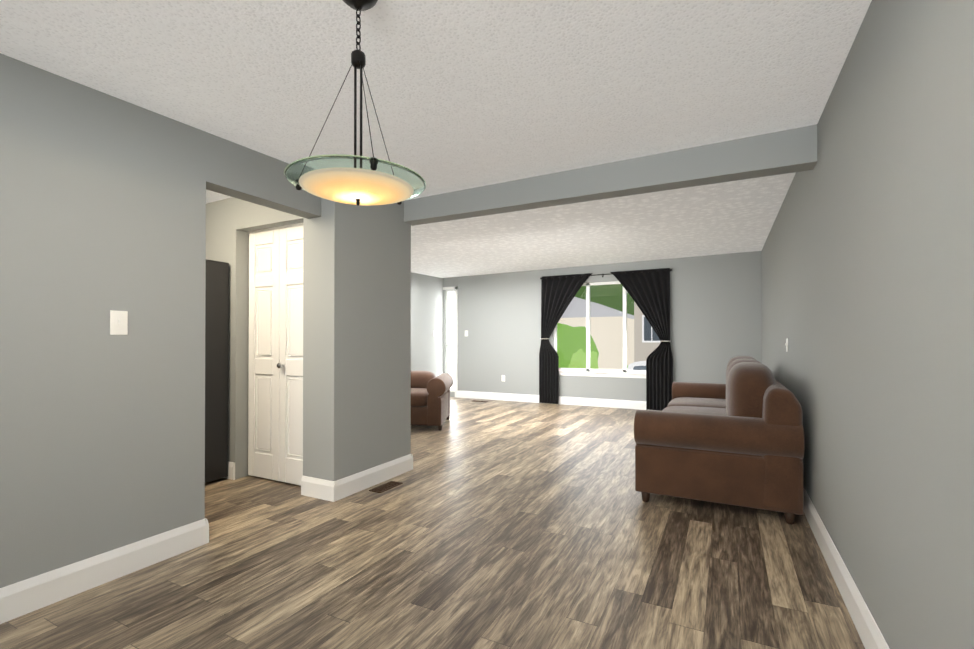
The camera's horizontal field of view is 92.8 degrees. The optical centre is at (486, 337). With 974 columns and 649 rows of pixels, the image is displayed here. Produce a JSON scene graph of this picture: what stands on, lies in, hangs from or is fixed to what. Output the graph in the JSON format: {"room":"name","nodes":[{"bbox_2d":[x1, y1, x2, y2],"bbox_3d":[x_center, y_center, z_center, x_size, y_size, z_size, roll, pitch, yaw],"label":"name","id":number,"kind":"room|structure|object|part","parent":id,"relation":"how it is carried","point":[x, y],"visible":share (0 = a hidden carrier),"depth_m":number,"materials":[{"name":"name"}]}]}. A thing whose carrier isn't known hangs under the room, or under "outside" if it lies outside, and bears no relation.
{"room":"dining room","nodes":[
{"label":"dining room","id":0,"kind":"room"},
{"bbox_2d":[0,53,320,587],"bbox_3d":[-2.332,-0.151,1.328,0.140,2.600,4.650,0,0,27],"label":"wall","id":1,"kind":"structure","parent":0,"point":[102,215],"depth_m":2.17,"materials":[{"name":"grey paint"}]},
{"bbox_2d":[0,519,205,623],"bbox_3d":[-2.456,1.077,0.910,0.016,0.138,3.810,0,0,27],"label":"baseboard","id":2,"kind":"structure","parent":1,"relation":"attached to","point":[23,597],"depth_m":2.14,"materials":[{"name":"white wood"}]},
{"bbox_2d":[110,310,127,334],"bbox_3d":[-1.779,-0.070,2.240,0.006,0.116,0.072,0,0,27],"label":"light switch","id":3,"kind":"object","parent":1,"relation":"attached to","point":[116,328],"visible":1,"depth_m":2.24,"materials":[{"name":"white plastic"}]},
{"bbox_2d":[206,197,249,479],"bbox_3d":[-2.546,-0.129,4.561,1.553,2.600,0.900,0,0,27],"label":"wall block","id":4,"kind":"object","parent":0,"point":[227,241],"visible":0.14,"depth_m":3.85,"materials":[{"name":"grey paint"}]},
{"bbox_2d":[236,198,302,231],"bbox_3d":[-1.508,-1.159,4.032,0.784,0.548,0.900,0,0,27],"label":"wall","id":5,"kind":"structure","parent":0,"point":[250,216],"depth_m":3.69,"materials":[{"name":"grey paint"}]},
{"bbox_2d":[247,223,302,233],"bbox_3d":[-1.662,-0.881,3.733,0.780,0.011,0.040,0,0,27],"label":"door frame","id":6,"kind":"structure","parent":5,"relation":"attached to","point":[279,227],"depth_m":3.73,"materials":[{"name":"white wood"}]},
{"bbox_2d":[303,198,410,480],"bbox_3d":[-1.021,-0.134,3.774,0.313,2.600,0.900,0,0,27],"label":"wall block","id":7,"kind":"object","parent":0,"point":[356,339],"visible":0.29,"depth_m":3.49,"materials":[{"name":"grey paint"}]},
{"bbox_2d":[411,272,442,376],"bbox_3d":[-3.267,-0.126,5.012,0.140,2.600,10.340,0,0,27],"label":"wall","id":8,"kind":"structure","parent":0,"point":[426,318],"depth_m":8.93,"materials":[{"name":"grey paint"}]},
{"bbox_2d":[0,397,864,648],"bbox_3d":[-0.748,1.215,3.624,5.880,0.100,10.480,0,0,27],"label":"floor","id":9,"kind":"structure","parent":0,"point":[495,524],"depth_m":2.33,"materials":[{"name":"laminate"}]},
{"bbox_2d":[205,259,228,482],"bbox_3d":[-2.630,0.275,3.654,0.755,1.780,0.745,0,0,27],"label":"fridge","id":10,"kind":"object","parent":9,"relation":"on","point":[216,362],"visible":0.1,"depth_m":3.72,"materials":[{"name":"black metal"}]},
{"bbox_2d":[248,233,255,475],"bbox_3d":[-1.968,0.140,3.879,0.075,2.028,0.012,0,0,27],"label":"stile","id":11,"kind":"object","parent":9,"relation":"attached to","point":[251,399],"visible":0.94,"depth_m":3.87,"materials":[{"name":"white wood"}]},
{"bbox_2d":[254,452,272,479],"bbox_3d":[-1.833,1.054,3.804,0.228,0.200,0.012,0,0,27],"label":"rail","id":12,"kind":"object","parent":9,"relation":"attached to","point":[263,465],"visible":0.98,"depth_m":3.79,"materials":[{"name":"white wood"}]},
{"bbox_2d":[286,457,302,485],"bbox_3d":[-1.494,1.053,3.628,0.228,0.200,0.012,0,0,27],"label":"rail","id":13,"kind":"object","parent":9,"relation":"attached to","point":[294,471],"visible":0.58,"depth_m":3.63,"materials":[{"name":"white wood"}]},
{"bbox_2d":[369,481,401,492],"bbox_3d":[-0.784,1.161,3.603,0.115,0.006,0.270,0,0,27],"label":"floor vent","id":14,"kind":"object","parent":9,"relation":"in","point":[385,489],"visible":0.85,"depth_m":3.55,"materials":[{"name":"brown metal"}]},
{"bbox_2d":[411,371,453,430],"bbox_3d":[-1.010,0.826,6.301,1.020,0.715,0.930,0,0,2],"label":"armchair","id":15,"kind":"object","parent":9,"relation":"on","point":[430,398],"visible":0.48,"depth_m":5.85,"materials":[{"name":"brown leather"}]},
{"bbox_3d":[-1.015,0.797,6.176,0.564,0.213,0.660,0,0,2],"label":"seat","id":16,"kind":"part","parent":15,"relation":"part of","materials":[{"name":"brown leather"}]},
{"bbox_3d":[-0.622,0.817,6.285,0.244,0.602,0.930,0,0,2],"label":"arm","id":17,"kind":"part","parent":15,"relation":"part of"},
{"bbox_2d":[634,356,804,523],"bbox_3d":[2.118,0.682,4.275,1.000,0.975,2.820,0,0,27],"label":"sofa","id":18,"kind":"object","parent":9,"relation":"on","point":[737,439],"visible":1,"depth_m":3.08,"materials":[{"name":"brown leather"}]},
{"bbox_3d":[2.007,0.784,4.332,0.730,0.213,0.784,0,0,27],"label":"seat","id":19,"kind":"part","parent":18,"relation":"part of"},
{"bbox_3d":[2.369,0.789,5.034,0.730,0.213,0.784,0,0,27],"label":"seat","id":20,"kind":"part","parent":18,"relation":"part of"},
{"bbox_3d":[2.709,0.826,5.418,1.000,0.572,0.244,0,0,27],"label":"arm","id":21,"kind":"part","parent":18,"relation":"part of"},
{"bbox_3d":[1.527,0.810,3.129,1.000,0.572,0.244,0,0,27],"label":"arm","id":22,"kind":"part","parent":18,"relation":"part of"},
{"bbox_2d":[0,0,871,277],"bbox_3d":[-0.748,-1.319,3.641,5.880,0.533,10.480,0,0,27],"label":"ceiling","id":23,"kind":"structure","parent":0,"point":[467,94],"depth_m":2.19,"materials":[{"name":"white paint"}]},
{"bbox_2d":[284,0,425,205],"bbox_3d":[-0.437,-0.812,1.574,0.460,0.732,0.460,0,0,27],"label":"pendant lamp","id":24,"kind":"object","parent":23,"relation":"hanging from","point":[354,179],"visible":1,"depth_m":1.49,"materials":[{"name":"glass"}]},
{"bbox_3d":[-0.437,-0.515,1.572,0.460,0.029,0.460,0,0,27],"label":"glass","id":25,"kind":"part","parent":24,"relation":"part of","materials":[{"name":"clear glass"}]},
{"bbox_3d":[-0.447,-0.741,1.574,0.008,0.363,0.008,0,0,27],"label":"rod","id":26,"kind":"part","parent":24,"relation":"part of","materials":[{"name":"black metal"}]},
{"bbox_3d":[-0.437,-0.488,1.572,0.372,0.041,0.372,0,0,27],"label":"lamp shade","id":27,"kind":"part","parent":24,"relation":"part of","materials":[{"name":"white glass"}]},
{"bbox_3d":[-0.437,-1.045,1.576,0.021,0.153,0.021,0,0,27],"label":"chain","id":28,"kind":"part","parent":24,"relation":"part of","materials":[{"name":"black metal"}]},
{"bbox_3d":[-0.427,-0.741,1.573,0.008,0.363,0.008,0,0,27],"label":"rod","id":29,"kind":"part","parent":24,"relation":"part of","materials":[{"name":"black metal"}]},
{"bbox_3d":[-0.340,-0.521,1.393,0.026,0.039,0.026,0,0,27],"label":"knob","id":30,"kind":"part","parent":24,"relation":"part of","materials":[{"name":"black metal"}]},
{"bbox_2d":[404,124,816,225],"bbox_3d":[0.615,-1.222,3.415,2.970,0.430,0.150,0,0,27],"label":"beam","id":31,"kind":"structure","parent":23,"relation":"attached to","point":[781,152],"depth_m":3.14,"materials":[{"name":"grey paint"}]},
{"bbox_2d":[443,278,445,372],"bbox_3d":[-0.843,-0.095,9.500,0.050,2.600,0.140,0,0,27],"label":"wall","id":32,"kind":"structure","parent":0,"point":[444,331],"depth_m":9.44,"materials":[{"name":"grey paint"}]},
{"bbox_2d":[446,291,448,373],"bbox_3d":[-0.807,0.070,9.480,0.030,2.070,0.060,0,0,27],"label":"window","id":33,"kind":"structure","parent":32,"relation":"in","point":[447,331],"depth_m":9.46,"materials":[{"name":"white"}]},
{"bbox_2d":[411,287,504,469],"bbox_3d":[-2.052,0.057,4.305,2.666,2.225,10.200,0,0,27],"label":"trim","id":34,"kind":"structure","parent":0,"point":[456,340],"depth_m":9.29,"materials":[{"name":"white wood"}]},
{"bbox_2d":[205,518,208,543],"bbox_3d":[-1.647,1.089,2.646,0.172,0.138,0.016,0,0,27],"label":"baseboard","id":35,"kind":"structure","parent":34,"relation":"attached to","point":[207,531],"depth_m":2.61,"materials":[{"name":"white wood"}]},
{"bbox_2d":[225,461,234,479],"bbox_3d":[-2.756,1.099,4.146,1.553,0.138,0.016,0,0,27],"label":"baseboard","id":36,"kind":"structure","parent":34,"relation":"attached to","point":[231,470],"depth_m":3.80,"materials":[{"name":"white wood"}]},
{"bbox_2d":[254,358,272,374],"bbox_3d":[-1.833,0.241,3.809,0.228,0.130,0.012,0,0,27],"label":"rail","id":37,"kind":"object","parent":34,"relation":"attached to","point":[263,366],"visible":1,"depth_m":3.80,"materials":[{"name":"white wood"}]},
{"bbox_2d":[255,230,272,245],"bbox_3d":[-1.833,-0.819,3.817,0.228,0.110,0.012,0,0,27],"label":"rail","id":38,"kind":"object","parent":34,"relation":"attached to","point":[263,237],"visible":1,"depth_m":3.81,"materials":[{"name":"white wood"}]},
{"bbox_2d":[255,274,272,287],"bbox_3d":[-1.833,-0.464,3.814,0.228,0.100,0.012,0,0,27],"label":"rail","id":39,"kind":"object","parent":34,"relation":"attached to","point":[264,280],"visible":1,"depth_m":3.80,"materials":[{"name":"white wood"}]},
{"bbox_2d":[273,229,279,480],"bbox_3d":[-1.699,0.139,3.740,0.075,2.028,0.012,0,0,27],"label":"stile","id":40,"kind":"object","parent":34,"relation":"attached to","point":[276,325],"visible":1,"depth_m":3.73,"materials":[{"name":"white wood"}]},
{"bbox_2d":[279,228,286,482],"bbox_3d":[-1.629,0.139,3.704,0.075,2.028,0.012,0,0,27],"label":"stile","id":41,"kind":"object","parent":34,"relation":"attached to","point":[283,358],"visible":0.96,"depth_m":3.69,"materials":[{"name":"white wood"}]},
{"bbox_2d":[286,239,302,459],"bbox_3d":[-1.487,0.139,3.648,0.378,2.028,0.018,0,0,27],"label":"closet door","id":42,"kind":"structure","parent":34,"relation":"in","point":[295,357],"depth_m":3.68,"materials":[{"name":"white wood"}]},
{"bbox_2d":[286,359,302,375],"bbox_3d":[-1.494,0.240,3.634,0.228,0.130,0.012,0,0,27],"label":"rail","id":43,"kind":"object","parent":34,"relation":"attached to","point":[294,367],"visible":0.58,"depth_m":3.64,"materials":[{"name":"white wood"}]},
{"bbox_2d":[286,271,302,284],"bbox_3d":[-1.494,-0.465,3.639,0.228,0.100,0.012,0,0,27],"label":"rail","id":44,"kind":"object","parent":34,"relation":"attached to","point":[293,278],"visible":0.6,"depth_m":3.64,"materials":[{"name":"white wood"}]},
{"bbox_2d":[287,225,302,240],"bbox_3d":[-1.494,-0.820,3.641,0.228,0.110,0.012,0,0,27],"label":"rail","id":45,"kind":"object","parent":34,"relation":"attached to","point":[294,232],"visible":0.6,"depth_m":3.64,"materials":[{"name":"white wood"}]},
{"bbox_2d":[301,476,335,501],"bbox_3d":[-1.224,1.094,3.355,0.329,0.138,0.016,0,0,27],"label":"baseboard","id":46,"kind":"structure","parent":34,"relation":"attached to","point":[323,489],"depth_m":3.34,"materials":[{"name":"white wood"}]},
{"bbox_2d":[334,454,411,500],"bbox_3d":[-0.875,1.096,3.690,0.016,0.138,0.900,0,0,27],"label":"baseboard","id":47,"kind":"structure","parent":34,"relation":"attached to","point":[357,482],"depth_m":3.63,"materials":[{"name":"white wood"}]},
{"bbox_3d":[-0.618,0.091,9.296,0.055,2.225,0.015,0,0,27],"label":"trim casing","id":48,"kind":"part","parent":34,"relation":"part of","materials":[{"name":"white wood"}]},
{"bbox_2d":[559,370,645,374],"bbox_3d":[2.029,0.606,7.940,1.960,0.028,0.080,0,0,27],"label":"window sill","id":49,"kind":"structure","parent":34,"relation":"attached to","point":[603,372],"depth_m":7.91,"materials":[{"name":"white wood"}]},
{"bbox_2d":[445,251,761,400],"bbox_3d":[1.645,-0.103,8.216,5.550,2.600,0.140,0,0,27],"label":"wall","id":50,"kind":"structure","parent":0,"point":[715,314],"depth_m":7.86,"materials":[{"name":"grey paint"}]},
{"bbox_2d":[443,286,457,289],"bbox_3d":[-0.747,-0.993,9.370,0.345,0.055,0.015,0,0,27],"label":"door frame","id":51,"kind":"structure","parent":50,"relation":"attached to","point":[447,288],"depth_m":9.37,"materials":[{"name":"white wood"}]},
{"bbox_2d":[457,391,659,410],"bbox_3d":[1.743,1.127,8.069,5.250,0.138,0.016,0,0,27],"label":"baseboard","id":52,"kind":"structure","parent":50,"relation":"attached to","point":[625,404],"depth_m":8.24,"materials":[{"name":"white wood"}]},
{"bbox_2d":[559,372,645,377],"bbox_3d":[2.023,0.649,7.929,1.920,0.060,0.014,0,0,27],"label":"apron","id":53,"kind":"object","parent":50,"relation":"attached to","point":[601,375],"visible":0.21,"depth_m":7.95,"materials":[{"name":"white wood"}]},
{"bbox_2d":[539,268,672,410],"bbox_3d":[1.958,0.038,7.894,2.257,2.283,0.143,0,0,27],"label":"curtains","id":54,"kind":"object","parent":50,"relation":"attached to","point":[648,290],"visible":1,"depth_m":7.61,"materials":[{"name":"black fabric"}]},
{"bbox_3d":[1.379,0.040,8.172,0.974,2.283,0.062,0,0,27],"label":"panel","id":55,"kind":"part","parent":54,"relation":"part of","materials":[{"name":"black fabric"}]},
{"bbox_3d":[1.956,-1.068,7.899,2.200,0.016,0.015,0,0,27],"label":"rod","id":56,"kind":"part","parent":54,"relation":"part of","materials":[{"name":"black metal"}]},
{"bbox_3d":[2.513,0.036,7.592,0.994,2.283,0.061,0,0,27],"label":"panel","id":57,"kind":"part","parent":54,"relation":"part of","materials":[{"name":"black fabric"}]},
{"bbox_2d":[554,281,660,372],"bbox_3d":[2.058,-0.180,8.003,1.880,1.550,0.060,0,0,27],"label":"window","id":58,"kind":"structure","parent":50,"relation":"in","point":[592,369],"depth_m":8.03,"materials":[{"name":"white"}]},
{"bbox_3d":[1.780,-0.179,8.146,0.060,1.550,0.060,0,0,27],"label":"window frame","id":59,"kind":"part","parent":58,"relation":"part of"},
{"bbox_3d":[2.058,-0.932,8.008,1.880,0.045,0.060,0,0,27],"label":"window frame","id":60,"kind":"part","parent":58,"relation":"part of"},
{"bbox_3d":[2.337,-0.181,7.859,0.060,1.550,0.060,0,0,27],"label":"window frame","id":61,"kind":"part","parent":58,"relation":"part of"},
{"bbox_2d":[761,0,973,648],"bbox_3d":[1.802,-0.144,2.317,0.140,2.600,10.480,0,0,27],"label":"wall","id":62,"kind":"structure","parent":0,"point":[867,255],"depth_m":1.47,"materials":[{"name":"grey paint"}]},
{"bbox_2d":[803,486,889,648],"bbox_3d":[1.732,1.087,2.344,0.016,0.138,10.200,0,0,27],"label":"baseboard","id":63,"kind":"structure","parent":62,"relation":"attached to","point":[869,631],"depth_m":2.00,"materials":[{"name":"white wood"}]},
{"bbox_3d":[-1.475,0.142,4.088,0.784,2.052,0.755,0,0,27],"label":"wall block","id":64,"kind":"object","parent":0,"visible":0},
{"bbox_2d":[255,242,302,456],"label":"closet door","id":65,"kind":"structure","parent":64,"relation":"attached to","point":[264,385],"depth_m":3.68,"materials":[{"name":"white wood"}]},
{"bbox_3d":[-1.832,0.630,3.809,0.172,0.592,0.014,0,0,27],"label":"panel","id":66,"kind":"part","parent":65,"relation":"part of","materials":[{"name":"white wood"}]},
{"bbox_3d":[-1.832,-0.639,3.818,0.172,0.194,0.014,0,0,27],"label":"panel","id":67,"kind":"part","parent":65,"relation":"part of","materials":[{"name":"white wood"}]},
{"bbox_3d":[-1.832,-0.119,3.814,0.172,0.534,0.014,0,0,27],"label":"panel","id":68,"kind":"part","parent":65,"relation":"part of","materials":[{"name":"white wood"}]},
{"bbox_3d":[-1.634,0.225,3.669,0.048,0.048,0.054,0,0,27],"label":"knob","id":69,"kind":"part","parent":65,"relation":"part of","materials":[{"name":"silver metal"}]},
{"bbox_3d":[-1.492,-0.120,3.639,0.172,0.534,0.014,0,0,27],"label":"panel","id":70,"kind":"part","parent":65,"relation":"part of","materials":[{"name":"white wood"}]},
{"bbox_3d":[-1.492,0.629,3.634,0.172,0.592,0.014,0,0,27],"label":"panel","id":71,"kind":"part","parent":65,"relation":"part of","materials":[{"name":"white wood"}]},
{"bbox_3d":[-1.492,-0.640,3.643,0.172,0.194,0.014,0,0,27],"label":"panel","id":72,"kind":"part","parent":65,"relation":"part of","materials":[{"name":"white wood"}]},
{"label":"outside","id":73,"kind":"structure","parent":0,"visible":0},
{"bbox_3d":[13.436,2.497,37.088,70.000,0.200,61.300,0,0,27],"label":"ground","id":74,"kind":"structure","parent":73,"visible":0},
{"bbox_2d":[449,291,645,389],"bbox_3d":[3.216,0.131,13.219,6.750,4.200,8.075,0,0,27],"label":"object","id":75,"kind":"structure","parent":74,"relation":"on","point":[452,333],"depth_m":10.76,"materials":[{"name":"white"}]},
{"bbox_2d":[557,323,598,367],"bbox_3d":[2.471,0.772,13.728,1.618,2.428,1.709,0,0,27],"label":"bush","id":76,"kind":"object","parent":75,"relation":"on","point":[569,351],"depth_m":13.16,"materials":[{"name":"green plant"}]},
{"bbox_2d":[568,349,598,368],"bbox_3d":[2.640,1.149,13.335,1.362,1.989,1.357,0,0,27],"label":"bush","id":77,"kind":"object","parent":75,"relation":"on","point":[579,358],"depth_m":12.91,"materials":[{"name":"green plant"}]},
{"bbox_2d":[627,361,645,369],"bbox_3d":[5.888,1.096,15.392,2.299,0.620,1.549,0,0,27],"label":"cabin","id":78,"kind":"object","parent":75,"relation":"on","point":[631,367],"depth_m":15.27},
{"bbox_3d":[5.875,1.076,15.365,2.050,0.420,1.560,0,0,27],"label":"car glass","id":79,"kind":"part","parent":75,"relation":"part of","materials":[{"name":"grey glass"}]},
{"bbox_2d":[558,316,633,368],"bbox_3d":[5.742,0.661,28.300,6.400,3.350,8.000,0,0,27],"label":"house","id":80,"kind":"structure","parent":74,"relation":"on","point":[602,342],"depth_m":23.69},
{"bbox_2d":[561,297,633,318],"bbox_3d":[5.742,-1.689,28.316,7.200,1.350,8.800,0,0,27],"label":"house roof","id":81,"kind":"structure","parent":80,"relation":"on","point":[575,308],"depth_m":23.84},
{"bbox_2d":[634,302,659,361],"bbox_3d":[12.711,0.143,22.128,9.550,4.300,8.580,0,0,27],"label":"house","id":82,"kind":"structure","parent":74,"relation":"on","point":[638,330],"depth_m":20.46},
{"bbox_3d":[7.194,-0.370,20.197,0.820,1.200,0.080,0,0,27],"label":"house window trim","id":83,"kind":"part","parent":82,"relation":"part of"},
{"bbox_2d":[644,317,659,340],"bbox_3d":[7.166,-0.371,20.144,0.660,1.040,0.040,0,0,27],"label":"house window","id":84,"kind":"structure","parent":82,"relation":"attached to","point":[655,337],"depth_m":20.19,"materials":[{"name":"glass"}]},
{"bbox_3d":[9.589,-0.115,35.322,0.476,5.000,0.500,0,0,27],"label":"trunk","id":85,"kind":"object","parent":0,"visible":0},
{"bbox_2d":[574,286,583,298],"bbox_3d":[8.691,-3.260,36.960,4.138,4.488,4.065,0,0,27],"label":"tree","id":86,"kind":"object","parent":85,"relation":"attached to","point":[579,294],"depth_m":35.72,"materials":[{"name":"green plant"}]},
{"bbox_2d":[583,284,631,310],"bbox_3d":[9.584,-3.976,35.355,4.892,5.058,5.022,0,0,27],"label":"tree","id":87,"kind":"object","parent":85,"relation":"attached to","point":[615,303],"depth_m":33.64,"materials":[{"name":"green plant"}]},
{"bbox_2d":[622,300,633,314],"bbox_3d":[11.161,-3.052,35.095,3.386,3.623,3.206,0,0,27],"label":"tree","id":88,"kind":"object","parent":85,"relation":"attached to","point":[630,311],"depth_m":34.11,"materials":[{"name":"green plant"}]}
]}

